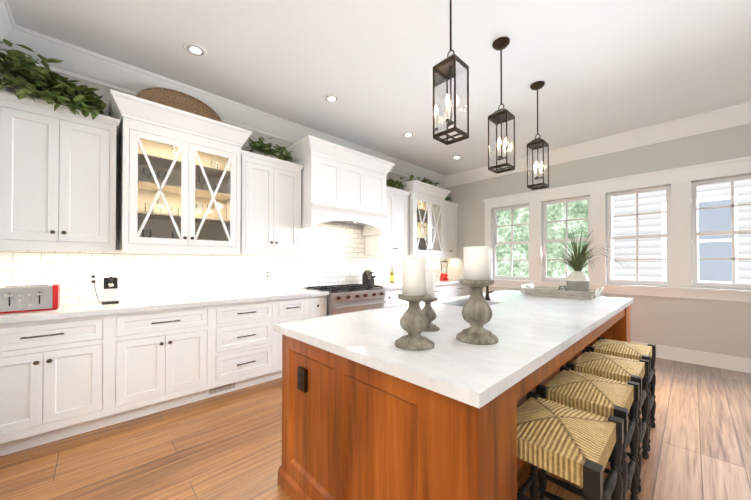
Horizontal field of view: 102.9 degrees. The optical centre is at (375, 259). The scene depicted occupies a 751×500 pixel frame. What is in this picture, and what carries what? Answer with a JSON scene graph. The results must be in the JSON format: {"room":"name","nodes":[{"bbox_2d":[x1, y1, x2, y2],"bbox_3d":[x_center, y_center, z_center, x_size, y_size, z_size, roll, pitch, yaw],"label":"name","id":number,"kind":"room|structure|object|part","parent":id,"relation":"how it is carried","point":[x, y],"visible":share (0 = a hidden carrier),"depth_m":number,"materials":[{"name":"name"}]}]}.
{"room":"kitchen","nodes":[
{"label":"kitchen","id":0,"kind":"room"},
{"bbox_2d":[0,69,441,304],"bbox_3d":[-0.785,-0.228,4.411,6.390,3.080,0.150,1,-1,-43],"label":"wall","id":1,"kind":"structure","parent":0,"point":[105,92],"depth_m":2.79,"materials":[{"name":"grey paint"}]},
{"bbox_2d":[0,0,19,51],"bbox_3d":[-2.430,-1.689,1.837,0.145,0.205,1.050,1,-1,-43],"label":"crown molding","id":2,"kind":"structure","parent":1,"relation":"attached to","point":[9,31],"depth_m":2.26,"materials":[{"name":"white"}]},
{"bbox_2d":[0,90,119,251],"bbox_3d":[-2.534,-0.625,2.407,0.705,1.123,0.360,1,-1,-43],"label":"upper cabinet","id":3,"kind":"object","parent":1,"relation":"attached to","point":[58,179],"visible":0.98,"depth_m":2.28,"materials":[{"name":"white wood"}]},
{"bbox_2d":[0,39,105,119],"bbox_3d":[-2.520,-1.335,2.322,0.637,0.463,0.474,1,-1,-43],"label":"garland","id":4,"kind":"object","parent":3,"relation":"on","point":[58,89],"visible":1,"depth_m":2.24,"materials":[{"name":"green plant"}]},
{"bbox_2d":[108,89,251,253],"bbox_3d":[-1.877,-0.708,2.943,1.120,1.298,0.485,1,-1,-43],"label":"upper cabinet","id":5,"kind":"object","parent":1,"relation":"attached to","point":[180,181],"visible":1,"depth_m":2.86,"materials":[{"name":"white wood"}]},
{"bbox_2d":[136,88,221,121],"bbox_3d":[-1.919,-1.455,2.980,0.738,0.489,0.215,1,-1,-43],"label":"basket","id":6,"kind":"object","parent":5,"relation":"on","point":[182,101],"visible":0.5,"depth_m":3.03,"materials":[{"name":"wicker"}]},
{"bbox_2d":[0,222,444,303],"bbox_3d":[-0.729,-0.104,4.350,6.082,0.999,0.010,1,-1,-43],"label":"backsplash","id":7,"kind":"structure","parent":1,"relation":"attached to","point":[332,253],"depth_m":3.27,"materials":[{"name":"tile"}]},
{"bbox_2d":[87,273,98,285],"bbox_3d":[-2.507,0.173,2.655,0.072,0.115,0.005,1,-1,-43],"label":"electrical outlet","id":8,"kind":"object","parent":7,"relation":"attached to","point":[92,276],"visible":1,"depth_m":2.65,"materials":[{"name":"white plastic"}]},
{"bbox_2d":[265,270,269,278],"bbox_3d":[-1.352,0.184,3.747,0.072,0.115,0.005,1,-1,-43],"label":"electrical outlet","id":9,"kind":"object","parent":7,"relation":"attached to","point":[267,274],"visible":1,"depth_m":3.74,"materials":[{"name":"white plastic"}]},
{"bbox_2d":[1,26,447,187],"bbox_3d":[-0.738,-1.666,4.265,5.940,0.205,0.145,1,-1,-43],"label":"crown molding","id":10,"kind":"structure","parent":1,"relation":"attached to","point":[89,66],"depth_m":2.92,"materials":[{"name":"white"}]},
{"bbox_2d":[240,150,303,254],"bbox_3d":[-1.288,-0.614,3.585,0.754,1.123,0.360,1,-1,-43],"label":"upper cabinet","id":11,"kind":"object","parent":1,"relation":"attached to","point":[270,214],"visible":0.96,"depth_m":3.44,"materials":[{"name":"white wood"}]},
{"bbox_2d":[247,137,292,161],"bbox_3d":[-1.248,-1.312,3.549,0.535,0.248,0.319,1,-1,-43],"label":"garland","id":12,"kind":"object","parent":11,"relation":"on","point":[259,145],"visible":0.98,"depth_m":3.52,"materials":[{"name":"green plant"}]},
{"bbox_2d":[284,135,394,235],"bbox_3d":[-0.453,-0.917,4.205,1.470,1.055,0.610,1,-1,-43],"label":"range hood","id":13,"kind":"object","parent":1,"relation":"attached to","point":[340,184],"visible":0.98,"depth_m":3.89,"materials":[{"name":"white painted wood"}]},
{"bbox_2d":[365,186,409,256],"bbox_3d":[0.209,-0.601,5.000,0.754,1.123,0.360,1,-1,-43],"label":"upper cabinet","id":14,"kind":"object","parent":1,"relation":"attached to","point":[393,241],"visible":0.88,"depth_m":4.88,"materials":[{"name":"white wood"}]},
{"bbox_2d":[386,177,405,188],"bbox_3d":[0.291,-1.274,4.935,0.568,0.188,0.227,1,-1,-43],"label":"garland","id":15,"kind":"object","parent":14,"relation":"on","point":[397,184],"visible":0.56,"depth_m":4.96,"materials":[{"name":"green plant"}]},
{"bbox_2d":[395,180,450,257],"bbox_3d":[0.881,-0.683,5.550,1.110,1.298,0.485,1,-1,-43],"label":"upper cabinet","id":16,"kind":"object","parent":1,"relation":"attached to","point":[426,220],"visible":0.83,"depth_m":5.43,"materials":[{"name":"white wood"}]},
{"bbox_2d":[407,175,439,185],"bbox_3d":[0.890,-1.426,5.566,0.808,0.162,0.284,0,-1,-37],"label":"garland","id":17,"kind":"object","parent":16,"relation":"on","point":[424,180],"visible":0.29,"depth_m":5.51,"materials":[{"name":"green plant"}]},
{"bbox_2d":[445,201,458,257],"bbox_3d":[1.405,-0.590,6.131,0.585,1.123,0.360,1,-1,-43],"label":"upper cabinet","id":18,"kind":"object","parent":1,"relation":"attached to","point":[451,229],"visible":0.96,"depth_m":6.05,"materials":[{"name":"white wood"}]},
{"bbox_2d":[0,358,750,499],"bbox_3d":[0.504,1.308,0.798,9.460,0.060,7.450,1,-1,-43],"label":"floor","id":19,"kind":"structure","parent":0,"point":[226,446],"depth_m":1.99,"materials":[{"name":"brown wood"}]},
{"bbox_2d":[0,316,119,455],"bbox_3d":[-2.477,0.855,2.284,0.716,0.876,0.598,1,-1,-43],"label":"base cabinet","id":20,"kind":"object","parent":19,"relation":"on","point":[68,370],"depth_m":2.10,"materials":[{"name":"white wood"}]},
{"bbox_2d":[0,288,327,323],"bbox_3d":[-1.755,0.403,2.945,2.666,0.040,0.636,1,-1,-43],"label":"countertop","id":21,"kind":"structure","parent":20,"relation":"on","point":[65,311],"depth_m":2.53,"materials":[{"name":"white stone"}]},
{"bbox_2d":[0,284,59,313],"bbox_3d":[-2.563,0.284,2.196,0.330,0.183,0.204,1,-1,-43],"label":"toaster","id":22,"kind":"object","parent":21,"relation":"on","point":[26,298],"visible":1,"depth_m":2.16,"materials":[{"name":"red metal"}]},
{"bbox_2d":[92,280,101,302],"bbox_3d":[-2.444,0.281,2.622,0.141,0.195,0.026,0,-1,29],"label":"power cord","id":23,"kind":"object","parent":21,"relation":"on","point":[94,281],"visible":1,"depth_m":2.63,"materials":[{"name":"black plastic"}]},
{"bbox_2d":[102,276,118,304],"bbox_3d":[-2.285,0.262,2.579,0.110,0.235,0.165,1,-1,-43],"label":"coffee maker","id":24,"kind":"object","parent":21,"relation":"on","point":[110,290],"visible":1,"depth_m":2.56,"materials":[{"name":"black plastic"}]},
{"bbox_2d":[116,304,219,423],"bbox_3d":[-1.985,0.859,2.749,0.782,0.876,0.598,1,-1,-43],"label":"base cabinet","id":25,"kind":"object","parent":19,"relation":"on","point":[170,358],"depth_m":2.54,"materials":[{"name":"white wood"}]},
{"bbox_2d":[216,300,279,395],"bbox_3d":[-1.501,0.864,3.206,0.692,0.876,0.598,1,-1,-43],"label":"base cabinet","id":26,"kind":"object","parent":19,"relation":"on","point":[249,344],"depth_m":3.01,"materials":[{"name":"white wood"}]},
{"bbox_2d":[208,382,235,394],"bbox_3d":[-1.477,1.243,2.887,0.250,0.060,0.002,1,-1,-43],"label":"air vent","id":27,"kind":"object","parent":26,"relation":"attached to","point":[221,388],"visible":0.94,"depth_m":2.88,"materials":[{"name":"white metal"}]},
{"bbox_2d":[280,296,311,377],"bbox_3d":[-1.138,0.867,3.550,0.452,0.876,0.598,1,-1,-43],"label":"base cabinet","id":28,"kind":"object","parent":19,"relation":"on","point":[290,310],"depth_m":3.36,"materials":[{"name":"white wood"}]},
{"bbox_2d":[312,296,326,317],"bbox_3d":[-0.913,0.869,3.763,0.312,0.876,0.598,1,-1,-43],"label":"base cabinet","id":29,"kind":"object","parent":19,"relation":"on","point":[319,303],"depth_m":3.59,"materials":[{"name":"white wood"}]},
{"bbox_2d":[304,284,385,315],"bbox_3d":[-0.402,0.841,4.141,0.914,0.938,0.713,1,-1,-43],"label":"range","id":30,"kind":"object","parent":19,"relation":"on","point":[345,298],"visible":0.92,"depth_m":3.92,"materials":[{"name":"silver metal"}]},
{"bbox_2d":[373,287,398,306],"bbox_3d":[-0.001,0.877,4.624,0.312,0.876,0.598,1,-1,-43],"label":"base cabinet","id":31,"kind":"object","parent":19,"relation":"on","point":[391,298],"depth_m":4.44,"materials":[{"name":"white wood"}]},
{"bbox_2d":[399,287,422,304],"bbox_3d":[0.342,0.880,4.948,0.776,0.876,0.598,1,-1,-43],"label":"base cabinet","id":32,"kind":"object","parent":19,"relation":"on","point":[401,302],"depth_m":4.59,"materials":[{"name":"white wood"}]},
{"bbox_2d":[435,283,450,299],"bbox_3d":[0.859,0.885,5.437,0.792,0.876,0.598,1,-1,-43],"label":"base cabinet","id":33,"kind":"object","parent":19,"relation":"on","point":[449,288],"depth_m":5.37,"materials":[{"name":"white wood"}]},
{"bbox_2d":[278,302,632,499],"bbox_3d":[0.988,0.856,2.335,3.092,0.874,1.240,1,-1,-43],"label":"kitchen island","id":34,"kind":"object","parent":19,"relation":"on","point":[371,410],"depth_m":1.18,"materials":[{"name":"brown wood"}]},
{"bbox_2d":[273,290,632,409],"bbox_3d":[0.982,0.397,2.346,3.130,0.040,1.270,1,-1,-43],"label":"island countertop","id":35,"kind":"structure","parent":34,"relation":"on","point":[529,329],"depth_m":1.42,"materials":[{"name":"white stone"}]},
{"bbox_2d":[395,257,433,350],"bbox_3d":[0.167,0.179,1.289,0.170,0.376,0.170,1,-1,-43],"label":"candle holder","id":36,"kind":"object","parent":35,"relation":"on","point":[414,322],"visible":1,"depth_m":1.24,"materials":[{"name":"grey wood"}]},
{"bbox_2d":[422,270,439,331],"bbox_3d":[0.278,0.209,1.593,0.124,0.321,0.124,1,-1,-43],"label":"candle holder","id":37,"kind":"object","parent":35,"relation":"on","point":[429,312],"visible":0.56,"depth_m":1.56,"materials":[{"name":"grey wood"}]},
{"bbox_2d":[456,246,497,344],"bbox_3d":[0.467,0.152,1.379,0.184,0.431,0.184,1,-1,-43],"label":"candle holder","id":38,"kind":"object","parent":35,"relation":"on","point":[476,313],"visible":1,"depth_m":1.33,"materials":[{"name":"grey wood"}]},
{"bbox_2d":[485,286,493,299],"bbox_3d":[1.014,0.184,2.768,0.211,0.394,0.090,1,-1,-43],"label":"faucet","id":39,"kind":"object","parent":35,"relation":"on","point":[487,294],"visible":0.17,"depth_m":2.82,"materials":[{"name":"brown metal"}]},
{"bbox_2d":[520,283,603,298],"bbox_3d":[1.983,0.334,3.203,0.390,0.102,0.695,1,-1,-43],"label":"tray","id":40,"kind":"object","parent":35,"relation":"on","point":[533,289],"visible":0.98,"depth_m":3.08,"materials":[{"name":"grey wood"}]},
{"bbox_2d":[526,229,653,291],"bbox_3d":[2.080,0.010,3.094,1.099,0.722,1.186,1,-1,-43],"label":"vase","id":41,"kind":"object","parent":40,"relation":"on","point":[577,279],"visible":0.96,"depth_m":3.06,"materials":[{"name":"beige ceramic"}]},
{"bbox_2d":[451,283,469,297],"bbox_3d":[1.389,0.889,5.938,0.810,0.876,0.598,1,-1,-43],"label":"base cabinet","id":42,"kind":"object","parent":19,"relation":"on","point":[457,289],"depth_m":5.73,"materials":[{"name":"white wood"}]},
{"bbox_2d":[363,279,459,290],"bbox_3d":[0.797,0.426,5.357,2.474,0.040,0.636,1,-1,-43],"label":"countertop","id":43,"kind":"structure","parent":42,"relation":"on","point":[438,283],"depth_m":5.04,"materials":[{"name":"white stone"}]},
{"bbox_2d":[362,270,375,284],"bbox_3d":[-0.090,0.281,4.668,0.110,0.235,0.222,1,-1,-43],"label":"knife block","id":44,"kind":"object","parent":43,"relation":"on","point":[368,277],"visible":1,"depth_m":4.66,"materials":[{"name":"black"}]},
{"bbox_2d":[390,267,393,282],"bbox_3d":[0.282,0.267,5.105,0.071,0.272,0.073,1,-1,-43],"label":"oil bottle","id":45,"kind":"object","parent":43,"relation":"on","point":[391,276],"visible":1,"depth_m":5.08,"materials":[{"name":"yellow glass"}]},
{"bbox_2d":[440,260,448,279],"bbox_3d":[1.383,0.209,6.022,0.176,0.405,0.176,1,-1,-43],"label":"blender","id":46,"kind":"object","parent":43,"relation":"on","point":[443,276],"visible":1,"depth_m":5.97,"materials":[{"name":"red plastic"}]},
{"bbox_2d":[517,391,623,499],"bbox_3d":[0.720,0.953,1.184,0.450,0.658,0.356,1,-1,-43],"label":"stool","id":47,"kind":"object","parent":19,"relation":"on","point":[579,447],"visible":0.73,"depth_m":1.10,"materials":[{"name":"beige wicker"}]},
{"bbox_2d":[536,366,638,499],"bbox_3d":[1.105,0.956,1.548,0.450,0.658,0.356,1,-1,-43],"label":"stool","id":48,"kind":"object","parent":19,"relation":"on","point":[596,395],"visible":0.52,"depth_m":1.48,"materials":[{"name":"beige wicker"}]},
{"bbox_2d":[566,349,648,492],"bbox_3d":[1.490,0.960,1.913,0.450,0.658,0.356,1,-1,-43],"label":"stool","id":49,"kind":"object","parent":19,"relation":"on","point":[587,361],"visible":0.42,"depth_m":1.85,"materials":[{"name":"beige wicker"}]},
{"bbox_2d":[586,336,655,450],"bbox_3d":[1.875,0.963,2.276,0.450,0.658,0.356,1,-1,-43],"label":"stool","id":50,"kind":"object","parent":19,"relation":"on","point":[623,349],"visible":0.31,"depth_m":2.22,"materials":[{"name":"beige wicker"}]},
{"bbox_2d":[7,0,750,175],"bbox_3d":[0.504,-1.832,0.828,9.460,0.060,7.450,1,-1,-43],"label":"ceiling","id":51,"kind":"structure","parent":0,"point":[602,68],"depth_m":2.64,"materials":[{"name":"white paint"}]},
{"bbox_2d":[183,42,207,56],"bbox_3d":[-1.531,-1.781,2.543,0.180,0.005,0.180,1,-1,-43],"label":"recessed light","id":52,"kind":"object","parent":51,"relation":"in","point":[195,49],"visible":1,"depth_m":2.53,"materials":[{"name":"white plastic"}]},
{"bbox_2d":[323,94,339,102],"bbox_3d":[-0.484,-1.774,3.299,0.180,0.005,0.180,1,-1,-43],"label":"recessed light","id":53,"kind":"object","parent":51,"relation":"in","point":[330,98],"visible":1,"depth_m":3.29,"materials":[{"name":"white plastic"}]},
{"bbox_2d":[402,132,414,137],"bbox_3d":[0.469,-1.764,4.241,0.180,0.005,0.180,1,-1,-43],"label":"recessed light","id":54,"kind":"object","parent":51,"relation":"in","point":[408,134],"visible":1,"depth_m":4.25,"materials":[{"name":"white"}]},
{"bbox_2d":[433,0,468,144],"bbox_3d":[0.462,-1.267,1.835,0.156,1.050,0.156,1,-1,-43],"label":"pendant light","id":55,"kind":"object","parent":51,"relation":"hanging from","point":[454,66],"visible":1,"depth_m":1.82,"materials":[{"name":"brown metal"}]},
{"bbox_2d":[488,37,514,173],"bbox_3d":[1.035,-1.261,2.459,0.156,1.050,0.156,1,-1,-43],"label":"pendant light","id":56,"kind":"object","parent":51,"relation":"hanging from","point":[502,115],"visible":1,"depth_m":2.45,"materials":[{"name":"brown metal"}]},
{"bbox_2d":[527,81,548,189],"bbox_3d":[1.649,-1.255,3.040,0.156,1.050,0.156,1,-1,-43],"label":"pendant light","id":57,"kind":"object","parent":51,"relation":"hanging from","point":[537,143],"visible":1,"depth_m":3.03,"materials":[{"name":"brown metal"}]},
{"bbox_2d":[444,123,750,358],"bbox_3d":[3.938,-0.232,3.956,0.150,3.080,7.000,1,-1,-43],"label":"wall","id":58,"kind":"structure","parent":0,"point":[723,327],"depth_m":4.00,"materials":[{"name":"grey paint"}]},
{"bbox_2d":[448,101,750,186],"bbox_3d":[3.832,-1.670,3.869,0.145,0.205,7.000,1,-1,-43],"label":"crown molding","id":59,"kind":"structure","parent":58,"relation":"attached to","point":[740,114],"depth_m":4.16,"materials":[{"name":"white"}]},
{"bbox_2d":[483,156,750,301],"bbox_3d":[3.667,-0.341,4.196,0.215,1.673,4.480,1,-1,-43],"label":"window","id":60,"kind":"structure","parent":58,"relation":"in","point":[680,180],"depth_m":4.20,"materials":[{"name":"white wood"}]},
{"bbox_3d":[2.509,-0.301,5.495,0.067,1.345,0.682,1,-1,-43],"label":"window sash","id":61,"kind":"part","parent":60,"relation":"part of","materials":[{"name":"white wood"}]},
{"bbox_3d":[3.107,-0.307,4.863,0.067,1.345,0.682,1,-1,-43],"label":"window sash","id":62,"kind":"part","parent":60,"relation":"part of","materials":[{"name":"white wood"}]},
{"bbox_3d":[3.704,-0.313,4.231,0.067,1.345,0.682,1,-1,-43],"label":"window sash","id":63,"kind":"part","parent":60,"relation":"part of","materials":[{"name":"white wood"}]},
{"bbox_3d":[4.302,-0.319,3.599,0.067,1.345,0.682,1,-1,-43],"label":"window sash","id":64,"kind":"part","parent":60,"relation":"part of","materials":[{"name":"white wood"}]},
{"bbox_2d":[631,341,750,372],"bbox_3d":[4.085,1.223,3.661,0.024,0.165,6.330,1,-1,-43],"label":"baseboard","id":65,"kind":"structure","parent":58,"relation":"attached to","point":[733,363],"depth_m":3.67,"materials":[{"name":"white wood"}]},
{"label":"outside","id":66,"kind":"structure","parent":0,"visible":0},
{"bbox_2d":[496,200,587,277],"bbox_3d":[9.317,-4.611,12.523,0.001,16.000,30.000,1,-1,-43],"label":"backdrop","id":67,"kind":"structure","parent":66,"point":[554,212],"depth_m":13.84,"materials":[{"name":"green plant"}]},
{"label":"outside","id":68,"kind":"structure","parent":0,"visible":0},
{"bbox_2d":[611,179,750,283],"bbox_3d":[11.044,-2.188,4.362,4.070,11.000,11.800,1,-1,-43],"label":"house","id":69,"kind":"structure","parent":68,"point":[708,267],"depth_m":6.10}
]}

